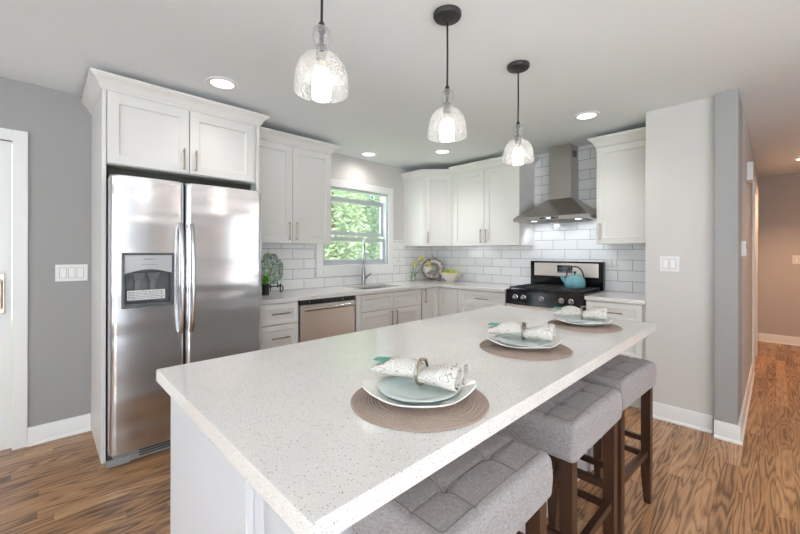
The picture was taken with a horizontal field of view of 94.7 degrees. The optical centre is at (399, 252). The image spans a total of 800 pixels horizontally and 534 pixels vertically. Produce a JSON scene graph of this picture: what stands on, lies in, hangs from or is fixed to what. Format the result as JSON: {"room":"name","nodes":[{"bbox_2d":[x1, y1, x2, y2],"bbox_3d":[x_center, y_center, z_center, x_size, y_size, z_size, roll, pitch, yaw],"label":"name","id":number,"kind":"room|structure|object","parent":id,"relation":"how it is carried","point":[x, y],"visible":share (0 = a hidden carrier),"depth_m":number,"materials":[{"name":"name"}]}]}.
{"room":"kitchen","nodes":[
{"label":"kitchen","id":0,"kind":"room"},
{"bbox_2d":[0,77,412,427],"bbox_3d":[-1.914,0.080,3.120,6.832,2.429,0.120,0,0,-44],"label":"wall","id":1,"kind":"structure","parent":0,"point":[58,126],"depth_m":2.58,"materials":[{"name":"grey paint"}]},
{"bbox_2d":[0,140,11,450],"bbox_3d":[-2.874,0.278,2.129,0.866,2.013,0.072,0,0,-44],"label":"door","id":2,"kind":"structure","parent":1,"relation":"in","point":[5,146],"depth_m":2.41,"materials":[{"name":"white paint"}]},
{"bbox_2d":[0,128,27,449],"bbox_3d":[-2.851,0.244,2.106,1.018,2.097,0.018,0,0,-44],"label":"trim","id":3,"kind":"structure","parent":1,"relation":"attached to","point":[19,139],"depth_m":2.43,"materials":[{"name":"white paint"}]},
{"bbox_2d":[27,413,90,446],"bbox_3d":[-2.371,1.233,2.572,0.327,0.120,0.026,0,0,-44],"label":"baseboard","id":4,"kind":"structure","parent":1,"relation":"attached to","point":[55,430],"depth_m":2.56,"materials":[{"name":"white paint"}]},
{"bbox_2d":[55,264,87,281],"bbox_3d":[-2.333,0.143,2.619,0.172,0.118,0.010,0,0,-44],"label":"light switch","id":5,"kind":"object","parent":1,"relation":"attached to","point":[69,272],"visible":1,"depth_m":2.62,"materials":[{"name":"white plastic"}]},
{"bbox_2d":[259,126,339,244],"bbox_3d":[-1.084,-0.583,3.555,0.912,0.994,0.418,0,0,-44],"label":"upper cabinet","id":6,"kind":"object","parent":1,"relation":"attached to","point":[295,170],"visible":0.82,"depth_m":3.43,"materials":[{"name":"white paint"}]},
{"bbox_2d":[261,240,432,291],"bbox_3d":[-0.536,0.108,4.380,2.844,0.549,0.008,0,0,-44],"label":"tile backsplash","id":7,"kind":"structure","parent":1,"relation":"attached to","point":[298,260],"depth_m":4.01,"materials":[{"name":"white tile"}]},
{"bbox_2d":[315,178,394,276],"bbox_3d":[-0.539,-0.284,4.445,1.174,1.098,0.150,0,0,-44],"label":"window","id":8,"kind":"structure","parent":1,"relation":"in","point":[385,264],"depth_m":4.53,"materials":[{"name":"white paint"}]},
{"bbox_2d":[401,169,460,246],"bbox_3d":[0.470,-0.567,4.914,0.659,0.968,0.651,0,0,-44],"label":"upper cabinet","id":9,"kind":"object","parent":1,"relation":"attached to","point":[427,192],"visible":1,"depth_m":4.71,"materials":[{"name":"white paint"}]},
{"bbox_2d":[0,0,799,176],"bbox_3d":[1.828,-1.177,1.794,10.320,0.100,7.208,0,0,-44],"label":"ceiling","id":10,"kind":"structure","parent":0,"point":[621,60],"depth_m":2.17,"materials":[{"name":"paint"}]},
{"bbox_2d":[205,76,238,90],"bbox_3d":[-1.188,-1.128,2.463,0.200,0.009,0.200,0,0,-44],"label":"recessed light","id":11,"kind":"object","parent":10,"relation":"in","point":[222,83],"visible":1,"depth_m":2.45,"materials":[{"name":"white paint"}]},
{"bbox_2d":[293,0,348,96],"bbox_3d":[-0.268,-0.838,1.262,0.185,0.584,0.185,0,0,-44],"label":"pendant light","id":12,"kind":"object","parent":10,"relation":"hanging from","point":[321,78],"visible":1,"depth_m":1.25,"materials":[{"name":"clear glass"}]},
{"bbox_2d":[316,26,326,61],"bbox_3d":[-0.268,-0.712,1.262,0.041,0.111,0.041,0,0,-44],"label":"socket","id":13,"kind":"object","parent":12,"relation":"attached to","point":[321,54],"depth_m":1.25,"materials":[{"name":"silver metal"}]},
{"bbox_2d":[360,152,377,156],"bbox_3d":[-0.357,-1.127,4.225,0.200,0.009,0.200,0,0,-44],"label":"recessed light","id":14,"kind":"object","parent":10,"relation":"in","point":[367,154],"visible":1,"depth_m":4.23,"materials":[{"name":"white paint"}]},
{"bbox_2d":[434,149,450,153],"bbox_3d":[0.473,-1.125,4.111,0.200,0.009,0.200,0,0,-44],"label":"recessed light","id":15,"kind":"object","parent":10,"relation":"in","point":[438,151],"visible":1,"depth_m":4.10,"materials":[{"name":"white paint"}]},
{"bbox_2d":[428,4,466,138],"bbox_3d":[0.223,-0.837,1.743,0.185,0.584,0.185,0,0,-44],"label":"pendant light","id":16,"kind":"object","parent":10,"relation":"hanging from","point":[447,15],"visible":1,"depth_m":1.73,"materials":[{"name":"clear glass"}]},
{"bbox_2d":[443,89,451,113],"bbox_3d":[0.223,-0.711,1.743,0.041,0.111,0.041,0,0,-44],"label":"socket","id":17,"kind":"object","parent":16,"relation":"attached to","point":[446,110],"depth_m":1.73,"materials":[{"name":"silver metal"}]},
{"bbox_2d":[502,60,533,163],"bbox_3d":[0.712,-0.836,2.221,0.185,0.584,0.185,0,0,-44],"label":"pendant light","id":18,"kind":"object","parent":10,"relation":"hanging from","point":[518,66],"visible":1,"depth_m":2.21,"materials":[{"name":"clear glass"}]},
{"bbox_2d":[515,125,521,143],"bbox_3d":[0.712,-0.710,2.221,0.041,0.111,0.041,0,0,-44],"label":"socket","id":19,"kind":"object","parent":18,"relation":"attached to","point":[518,137],"depth_m":2.21,"materials":[{"name":"silver metal"}]},
{"bbox_2d":[573,111,599,120],"bbox_3d":[1.534,-1.123,3.029,0.200,0.009,0.200,0,0,-44],"label":"recessed light","id":20,"kind":"object","parent":10,"relation":"in","point":[587,115],"visible":1,"depth_m":3.02,"materials":[{"name":"white paint"}]},
{"bbox_2d":[0,341,799,533],"bbox_3d":[1.824,1.326,1.794,10.320,0.050,7.208,0,0,-44],"label":"floor","id":21,"kind":"structure","parent":0,"point":[702,483],"depth_m":2.06,"materials":[{"name":"brown wood"}]},
{"bbox_2d":[81,67,268,463],"bbox_3d":[-1.673,0.102,2.799,1.097,2.386,0.677,0,0,-44],"label":"tall cabinet","id":22,"kind":"object","parent":21,"relation":"on","point":[140,129],"visible":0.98,"depth_m":2.47,"materials":[{"name":"white paint"}]},
{"bbox_2d":[106,174,260,468],"bbox_3d":[-1.604,0.415,2.715,0.936,1.760,0.778,0,0,-44],"label":"refrigerator","id":23,"kind":"object","parent":21,"relation":"on","point":[183,261],"visible":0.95,"depth_m":2.37,"materials":[{"name":"grey metal"}]},
{"bbox_2d":[128,290,162,298],"bbox_3d":[-1.594,0.265,2.319,0.189,0.044,0.001,0,0,-44],"label":"drip tray","id":24,"kind":"object","parent":23,"relation":"attached to","point":[137,294],"depth_m":2.31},
{"bbox_2d":[261,301,297,349],"bbox_3d":[-1.202,0.854,3.267,0.345,0.884,0.648,0,0,-44],"label":"base cabinet","id":25,"kind":"object","parent":21,"relation":"on","point":[279,321],"visible":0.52,"depth_m":3.06,"materials":[{"name":"white paint"}]},
{"bbox_2d":[261,279,514,303],"bbox_3d":[-0.004,0.399,3.833,2.848,0.030,1.516,0,0,-44],"label":"countertop","id":26,"kind":"structure","parent":25,"relation":"on","point":[348,290],"depth_m":3.92,"materials":[{"name":"white stone"}]},
{"bbox_2d":[261,275,270,295],"bbox_3d":[-1.199,0.290,3.307,0.105,0.183,0.101,0,0,16],"label":"potted plant","id":27,"kind":"object","parent":26,"relation":"on","point":[265,286],"visible":1,"depth_m":3.28,"materials":[{"name":"green plant"}]},
{"bbox_2d":[270,282,283,291],"bbox_3d":[-1.238,0.250,3.528,0.192,0.261,0.174,0,0,-44],"label":"easel","id":28,"kind":"object","parent":26,"relation":"on","point":[277,285],"visible":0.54,"depth_m":3.52,"materials":[{"name":"black metal"}]},
{"bbox_2d":[261,253,282,284],"bbox_3d":[-1.214,0.154,3.509,0.238,0.300,0.084,0,0,-44],"label":"platter","id":29,"kind":"object","parent":28,"relation":"on","point":[271,265],"visible":0.95,"depth_m":3.52,"materials":[{"name":"ceramic"}]},
{"bbox_2d":[361,240,370,284],"bbox_3d":[-0.421,0.120,4.303,0.112,0.526,0.219,0,0,16],"label":"faucet","id":30,"kind":"object","parent":26,"relation":"on","point":[364,277],"visible":0.99,"depth_m":4.35,"materials":[{"name":"metal"}]},
{"bbox_2d":[358,286,385,288],"bbox_3d":[-0.283,0.505,4.175,0.608,0.184,0.368,0,0,-44],"label":"sink","id":31,"kind":"object","parent":26,"relation":"in","point":[382,286],"visible":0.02,"depth_m":4.39,"materials":[{"name":"silver metal"}]},
{"bbox_2d":[422,255,443,279],"bbox_3d":[0.464,0.210,5.178,0.301,0.349,0.113,0,0,-15],"label":"ring ornament","id":32,"kind":"object","parent":26,"relation":"on","point":[430,276],"visible":0.87,"depth_m":5.16,"materials":[{"name":"silver metal"}]},
{"bbox_2d":[440,272,461,281],"bbox_3d":[0.672,0.325,4.886,0.300,0.120,0.300,0,0,-44],"label":"bowl","id":33,"kind":"object","parent":26,"relation":"on","point":[449,277],"visible":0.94,"depth_m":4.79,"materials":[{"name":"ceramic"}]},
{"bbox_3d":[0.186,0.327,5.026,0.080,0.115,0.080,0,0,-44],"label":"vase","id":34,"kind":"object","parent":26,"relation":"on","visible":0},
{"bbox_2d":[411,262,417,278],"bbox_3d":[0.198,0.245,5.009,0.093,0.238,0.040,0,0,0],"label":"flower","id":35,"kind":"object","parent":34,"relation":"in","point":[414,263],"visible":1,"depth_m":5.01,"materials":[{"name":"yellow plant"}]},
{"bbox_2d":[414,266,431,277],"bbox_3d":[0.308,0.271,5.018,0.249,0.189,0.024,0,0,0],"label":"flower","id":36,"kind":"object","parent":34,"relation":"in","point":[428,268],"visible":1,"depth_m":5.02,"materials":[{"name":"white plant"}]},
{"bbox_2d":[297,295,355,342],"bbox_3d":[-0.845,0.856,3.595,0.605,0.880,0.659,0,0,-44],"label":"dishwasher","id":37,"kind":"object","parent":21,"relation":"on","point":[333,316],"visible":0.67,"depth_m":3.36,"materials":[{"name":"silver metal"}]},
{"bbox_2d":[170,398,593,533],"bbox_3d":[0.195,0.861,1.716,2.072,0.874,0.652,0,0,-44],"label":"kitchen island","id":38,"kind":"object","parent":21,"relation":"on","point":[209,495],"visible":0.02,"depth_m":0.94,"materials":[{"name":"white wood"}]},
{"bbox_2d":[156,305,655,533],"bbox_3d":[0.299,0.404,1.610,2.132,0.040,0.963,0,0,-44],"label":"island countertop","id":39,"kind":"structure","parent":38,"relation":"on","point":[284,417],"depth_m":0.95,"materials":[{"name":"white stone"}]},
{"bbox_2d":[351,387,488,431],"bbox_3d":[0.050,0.382,0.963,0.356,0.004,0.356,0,0,-44],"label":"placemat","id":40,"kind":"object","parent":39,"relation":"on","point":[475,406],"visible":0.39,"depth_m":0.87,"materials":[{"name":"beige wicker"}]},
{"bbox_2d":[361,375,476,407],"bbox_3d":[0.050,0.360,0.971,0.251,0.037,0.251,0,0,42],"label":"dinner plate","id":41,"kind":"object","parent":40,"relation":"on","point":[371,386],"visible":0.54,"depth_m":0.92,"materials":[{"name":"white ceramic"}]},
{"bbox_2d":[378,376,457,402],"bbox_3d":[0.049,0.360,0.973,0.212,0.018,0.212,0,0,-44],"label":"salad plate","id":42,"kind":"object","parent":41,"relation":"on","point":[401,388],"visible":0.73,"depth_m":0.96,"materials":[{"name":"green ceramic"}]},
{"bbox_2d":[371,355,469,391],"bbox_3d":[0.050,0.317,1.005,0.258,0.058,0.102,0,0,32],"label":"napkin","id":43,"kind":"object","parent":42,"relation":"on","point":[451,376],"visible":1,"depth_m":0.97,"materials":[{"name":"white fabric"}]},
{"bbox_2d":[414,358,428,385],"bbox_3d":[0.062,0.323,0.995,0.026,0.072,0.071,0,0,32],"label":"napkin ring","id":44,"kind":"object","parent":43,"relation":"attached to","point":[420,359],"visible":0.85,"depth_m":0.98,"materials":[{"name":"silver metal"}]},
{"bbox_2d":[479,339,572,360],"bbox_3d":[0.501,0.382,1.485,0.356,0.004,0.356,0,0,11],"label":"placemat","id":45,"kind":"object","parent":39,"relation":"on","point":[560,351],"visible":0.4,"depth_m":1.41,"materials":[{"name":"beige wicker"}]},
{"bbox_2d":[486,334,561,349],"bbox_3d":[0.501,0.361,1.494,0.251,0.037,0.251,0,0,44],"label":"dinner plate","id":46,"kind":"object","parent":45,"relation":"on","point":[557,340],"visible":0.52,"depth_m":1.45,"materials":[{"name":"white ceramic"}]},
{"bbox_2d":[487,321,555,340],"bbox_3d":[0.501,0.318,1.527,0.258,0.058,0.102,0,0,30],"label":"napkin","id":47,"kind":"object","parent":46,"relation":"on","point":[545,331],"visible":0.99,"depth_m":1.50,"materials":[{"name":"white fabric"}]},
{"bbox_2d":[521,322,527,339],"bbox_3d":[0.513,0.324,1.518,0.026,0.072,0.071,0,0,30],"label":"napkin ring","id":48,"kind":"object","parent":47,"relation":"attached to","point":[523,323],"visible":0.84,"depth_m":1.50,"materials":[{"name":"silver metal"}]},
{"bbox_2d":[496,334,550,346],"bbox_3d":[0.500,0.361,1.495,0.212,0.018,0.212,0,0,-44],"label":"salad plate","id":49,"kind":"object","parent":46,"relation":"on","point":[515,340],"visible":0.88,"depth_m":1.50,"materials":[{"name":"green ceramic"}]},
{"bbox_2d":[547,319,622,332],"bbox_3d":[0.969,0.383,1.947,0.356,0.004,0.356,0,0,-23],"label":"placemat","id":50,"kind":"object","parent":39,"relation":"on","point":[610,327],"visible":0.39,"depth_m":1.88,"materials":[{"name":"beige wicker"}]},
{"bbox_2d":[553,316,612,325],"bbox_3d":[0.969,0.362,1.955,0.251,0.037,0.251,0,0,-44],"label":"dinner plate","id":51,"kind":"object","parent":50,"relation":"on","point":[608,320],"visible":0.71,"depth_m":1.89,"materials":[{"name":"white ceramic"}]},
{"bbox_2d":[561,316,604,322],"bbox_3d":[0.968,0.362,1.956,0.212,0.018,0.212,0,0,-44],"label":"salad plate","id":52,"kind":"object","parent":51,"relation":"on","point":[574,319],"visible":0.71,"depth_m":1.98,"materials":[{"name":"green ceramic"}]},
{"bbox_2d":[553,306,606,318],"bbox_3d":[0.969,0.319,1.988,0.258,0.058,0.102,0,0,28],"label":"napkin","id":53,"kind":"object","parent":52,"relation":"on","point":[600,312],"visible":0.94,"depth_m":1.96,"materials":[{"name":"white fabric"}]},
{"bbox_2d":[580,306,584,319],"bbox_3d":[0.982,0.325,1.979,0.026,0.072,0.071,0,0,28],"label":"napkin ring","id":54,"kind":"object","parent":53,"relation":"attached to","point":[580,306],"visible":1,"depth_m":1.96,"materials":[{"name":"silver metal"}]},
{"bbox_2d":[355,289,420,331],"bbox_3d":[-0.295,0.856,4.156,0.944,0.884,0.648,0,0,-44],"label":"base cabinet","id":55,"kind":"object","parent":21,"relation":"on","point":[373,310],"visible":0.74,"depth_m":3.91,"materials":[{"name":"white paint"}]},
{"bbox_2d":[420,287,458,319],"bbox_3d":[0.463,0.857,4.723,0.931,0.884,0.898,0,0,-44],"label":"base cabinet","id":56,"kind":"object","parent":21,"relation":"on","point":[435,301],"visible":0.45,"depth_m":4.41,"materials":[{"name":"white paint"}]},
{"bbox_2d":[351,433,552,533],"bbox_3d":[0.152,0.926,0.979,0.498,0.744,0.313,0,0,-44],"label":"bar stool","id":57,"kind":"object","parent":21,"relation":"on","point":[502,484],"visible":0.68,"depth_m":0.88,"materials":[{"name":"grey fabric"}]},
{"bbox_2d":[458,289,505,312],"bbox_3d":[1.096,0.858,4.281,0.644,0.884,0.615,0,0,-44],"label":"base cabinet","id":58,"kind":"object","parent":21,"relation":"on","point":[468,299],"visible":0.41,"depth_m":4.11,"materials":[{"name":"white paint"}]},
{"bbox_2d":[506,261,604,311],"bbox_3d":[1.565,0.698,3.757,0.675,1.206,0.763,0,0,-44],"label":"range","id":59,"kind":"object","parent":21,"relation":"on","point":[546,291],"visible":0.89,"depth_m":3.73,"materials":[{"name":"black metal"}]},
{"bbox_2d":[507,288,603,296],"bbox_3d":[1.582,0.391,3.774,0.577,0.030,0.763,0,0,-44],"label":"cooktop","id":60,"kind":"object","parent":59,"relation":"in","point":[536,292],"depth_m":3.57,"materials":[{"name":"black metal"}]},
{"bbox_2d":[560,266,585,287],"bbox_3d":[1.755,0.242,3.706,0.200,0.217,0.209,0,0,-18],"label":"kettle","id":61,"kind":"object","parent":59,"relation":"on","point":[574,280],"visible":1,"depth_m":3.64,"materials":[{"name":"teal metal"}]},
{"bbox_2d":[497,380,621,533],"bbox_3d":[0.638,0.927,1.469,0.498,0.744,0.313,0,0,-43],"label":"bar stool","id":62,"kind":"object","parent":21,"relation":"on","point":[565,426],"visible":0.6,"depth_m":1.34,"materials":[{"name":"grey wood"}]},
{"bbox_2d":[586,300,644,408],"bbox_3d":[2.022,0.860,3.336,0.644,0.884,0.450,0,0,-44],"label":"base cabinet","id":63,"kind":"object","parent":21,"relation":"on","point":[615,310],"visible":0.22,"depth_m":3.07,"materials":[{"name":"white paint"}]},
{"bbox_2d":[584,291,644,304],"bbox_3d":[2.028,0.403,3.339,0.636,0.030,0.456,0,0,-44],"label":"countertop","id":64,"kind":"structure","parent":63,"relation":"on","point":[611,296],"depth_m":3.23,"materials":[{"name":"white stone"}]},
{"bbox_2d":[577,354,656,533],"bbox_3d":[1.052,0.928,1.871,0.498,0.744,0.313,0,0,-41],"label":"bar stool","id":65,"kind":"object","parent":21,"relation":"on","point":[634,378],"visible":0.43,"depth_m":1.77,"materials":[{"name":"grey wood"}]},
{"bbox_2d":[645,97,714,432],"bbox_3d":[2.392,0.088,3.070,0.750,2.429,0.431,0,0,-44],"label":"wall","id":66,"kind":"structure","parent":0,"point":[680,139],"depth_m":2.78,"materials":[{"name":"beige paint"}]},
{"bbox_2d":[660,256,679,271],"bbox_3d":[2.080,0.088,2.845,0.010,0.118,0.125,0,0,-44],"label":"light switch","id":67,"kind":"object","parent":66,"relation":"attached to","point":[667,263],"visible":1,"depth_m":2.84,"materials":[{"name":"white plastic"}]},
{"bbox_2d":[653,402,712,433],"bbox_3d":[2.107,1.242,2.804,0.026,0.120,0.416,0,0,-44],"label":"baseboard","id":68,"kind":"structure","parent":66,"relation":"attached to","point":[683,417],"depth_m":2.77,"materials":[{"name":"white paint"}]},
{"bbox_2d":[715,88,742,424],"bbox_3d":[2.432,0.088,2.723,0.450,2.429,0.121,0,0,-44],"label":"wall pillar","id":69,"kind":"structure","parent":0,"point":[728,104],"depth_m":2.57,"materials":[{"name":"grey paint"}]},
{"bbox_2d":[742,111,758,403],"bbox_3d":[3.933,0.091,4.193,3.752,2.429,0.121,0,0,-44],"label":"wall","id":70,"kind":"structure","parent":0,"point":[747,152],"depth_m":3.27,"materials":[{"name":"paint"}]},
{"bbox_2d":[714,362,754,445],"bbox_3d":[3.012,1.244,3.276,2.108,0.120,0.149,0,0,-44],"label":"baseboard","id":71,"kind":"structure","parent":70,"relation":"attached to","point":[732,433],"depth_m":2.58,"materials":[{"name":"white paint"}]},
{"bbox_2d":[741,241,746,255],"bbox_3d":[2.614,-0.030,2.798,0.120,0.115,0.026,0,0,-44],"label":"thermostat","id":72,"kind":"object","parent":70,"relation":"attached to","point":[743,243],"visible":1,"depth_m":2.76,"materials":[{"name":"white plastic"}]},
{"bbox_2d":[747,161,753,182],"bbox_3d":[3.143,-0.716,3.302,0.210,0.160,0.044,0,0,-44],"label":"door chime","id":73,"kind":"object","parent":70,"relation":"attached to","point":[750,165],"visible":0.99,"depth_m":3.23,"materials":[{"name":"white plastic"}]},
{"bbox_2d":[752,175,757,372],"bbox_3d":[4.183,0.236,4.339,1.030,2.140,0.020,0,0,-44],"label":"trim","id":74,"kind":"structure","parent":70,"relation":"attached to","point":[754,185],"depth_m":3.98,"materials":[{"name":"white paint"}]},
{"bbox_2d":[755,191,755,357],"bbox_3d":[4.178,0.278,4.344,0.850,2.045,0.006,0,0,-44],"label":"door","id":75,"kind":"structure","parent":70,"relation":"in","point":[755,191],"depth_m":4.51,"materials":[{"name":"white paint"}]},
{"bbox_2d":[758,173,799,336],"bbox_3d":[5.835,0.095,5.003,0.100,2.429,1.383,0,0,-44],"label":"wall","id":76,"kind":"structure","parent":0,"point":[779,195],"depth_m":5.31,"materials":[{"name":"paint"}]},
{"bbox_2d":[758,333,799,345],"bbox_3d":[5.788,1.249,4.960,0.026,0.120,1.383,0,0,-44],"label":"baseboard","id":77,"kind":"structure","parent":76,"relation":"attached to","point":[780,339],"depth_m":5.30,"materials":[{"name":"white paint"}]},
{"bbox_2d":[792,255,799,263],"bbox_3d":[5.580,0.098,5.186,0.010,0.120,0.080,0,0,-44],"label":"light switch","id":78,"kind":"object","parent":76,"relation":"attached to","point":[795,258],"visible":1,"depth_m":5.19,"materials":[{"name":"white plastic"}]},
{"bbox_3d":[1.496,0.086,4.435,0.120,2.429,2.773,0,0,-44],"label":"wall","id":79,"kind":"structure","parent":0,"visible":0},
{"bbox_2d":[449,153,538,245],"bbox_3d":[1.107,-0.579,4.444,0.408,0.994,0.994,0,0,-44],"label":"upper cabinet","id":80,"kind":"object","parent":79,"relation":"attached to","point":[486,195],"visible":0.99,"depth_m":4.27,"materials":[{"name":"white paint"}]},
{"bbox_2d":[433,144,645,292],"bbox_3d":[1.453,-0.064,4.387,0.008,2.129,2.765,0,0,-44],"label":"tile backsplash","id":81,"kind":"structure","parent":79,"relation":"attached to","point":[573,241],"depth_m":4.10,"materials":[{"name":"white tile"}]},
{"bbox_2d":[606,259,618,266],"bbox_3d":[2.124,0.102,3.690,0.010,0.078,0.118,0,0,-44],"label":"outlet","id":82,"kind":"object","parent":81,"relation":"attached to","point":[609,262],"visible":1,"depth_m":3.69,"materials":[{"name":"white plastic"}]},
{"bbox_2d":[513,143,596,223],"bbox_3d":[1.644,-0.725,3.826,0.505,0.801,0.748,0,0,-44],"label":"range hood","id":83,"kind":"object","parent":79,"relation":"attached to","point":[563,205],"visible":0.98,"depth_m":3.83,"materials":[{"name":"silver metal"}]},
{"bbox_2d":[588,127,645,244],"bbox_3d":[2.093,-0.577,3.437,0.408,0.994,0.509,0,0,-44],"label":"upper cabinet","id":84,"kind":"object","parent":79,"relation":"attached to","point":[621,156],"visible":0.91,"depth_m":3.33,"materials":[{"name":"white paint"}]},
{"label":"outside","id":85,"kind":"structure","parent":0,"visible":0},
{"bbox_3d":[-3.381,1.666,12.024,20.000,0.050,14.092,0,0,-44],"label":"ground","id":86,"kind":"structure","parent":85,"visible":0},
{"bbox_2d":[325,191,353,256],"bbox_3d":[-2.098,-0.855,10.313,2.100,5.002,2.108,0,0,-44],"label":"tree","id":87,"kind":"object","parent":86,"relation":"on","point":[336,203],"visible":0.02,"depth_m":9.86,"materials":[{"name":"green plant"}]},
{"bbox_2d":[325,190,368,259],"bbox_3d":[-1.433,-0.560,7.896,1.823,4.415,1.784,0,0,-44],"label":"tree","id":88,"kind":"object","parent":86,"relation":"on","point":[348,250],"visible":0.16,"depth_m":7.62,"materials":[{"name":"green plant"}]},
{"bbox_2d":[336,196,379,258],"bbox_3d":[-1.271,-1.140,12.666,2.608,5.576,2.505,0,0,-44],"label":"tree","id":89,"kind":"object","parent":86,"relation":"on","point":[373,196],"visible":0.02,"depth_m":12.13,"materials":[{"name":"green plant"}]},
{"bbox_2d":[348,195,379,258],"bbox_3d":[-0.349,-0.509,9.354,1.802,4.319,1.764,0,0,16],"label":"tree","id":90,"kind":"object","parent":86,"relation":"on","point":[372,246],"visible":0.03,"depth_m":8.86,"materials":[{"name":"green plant"}]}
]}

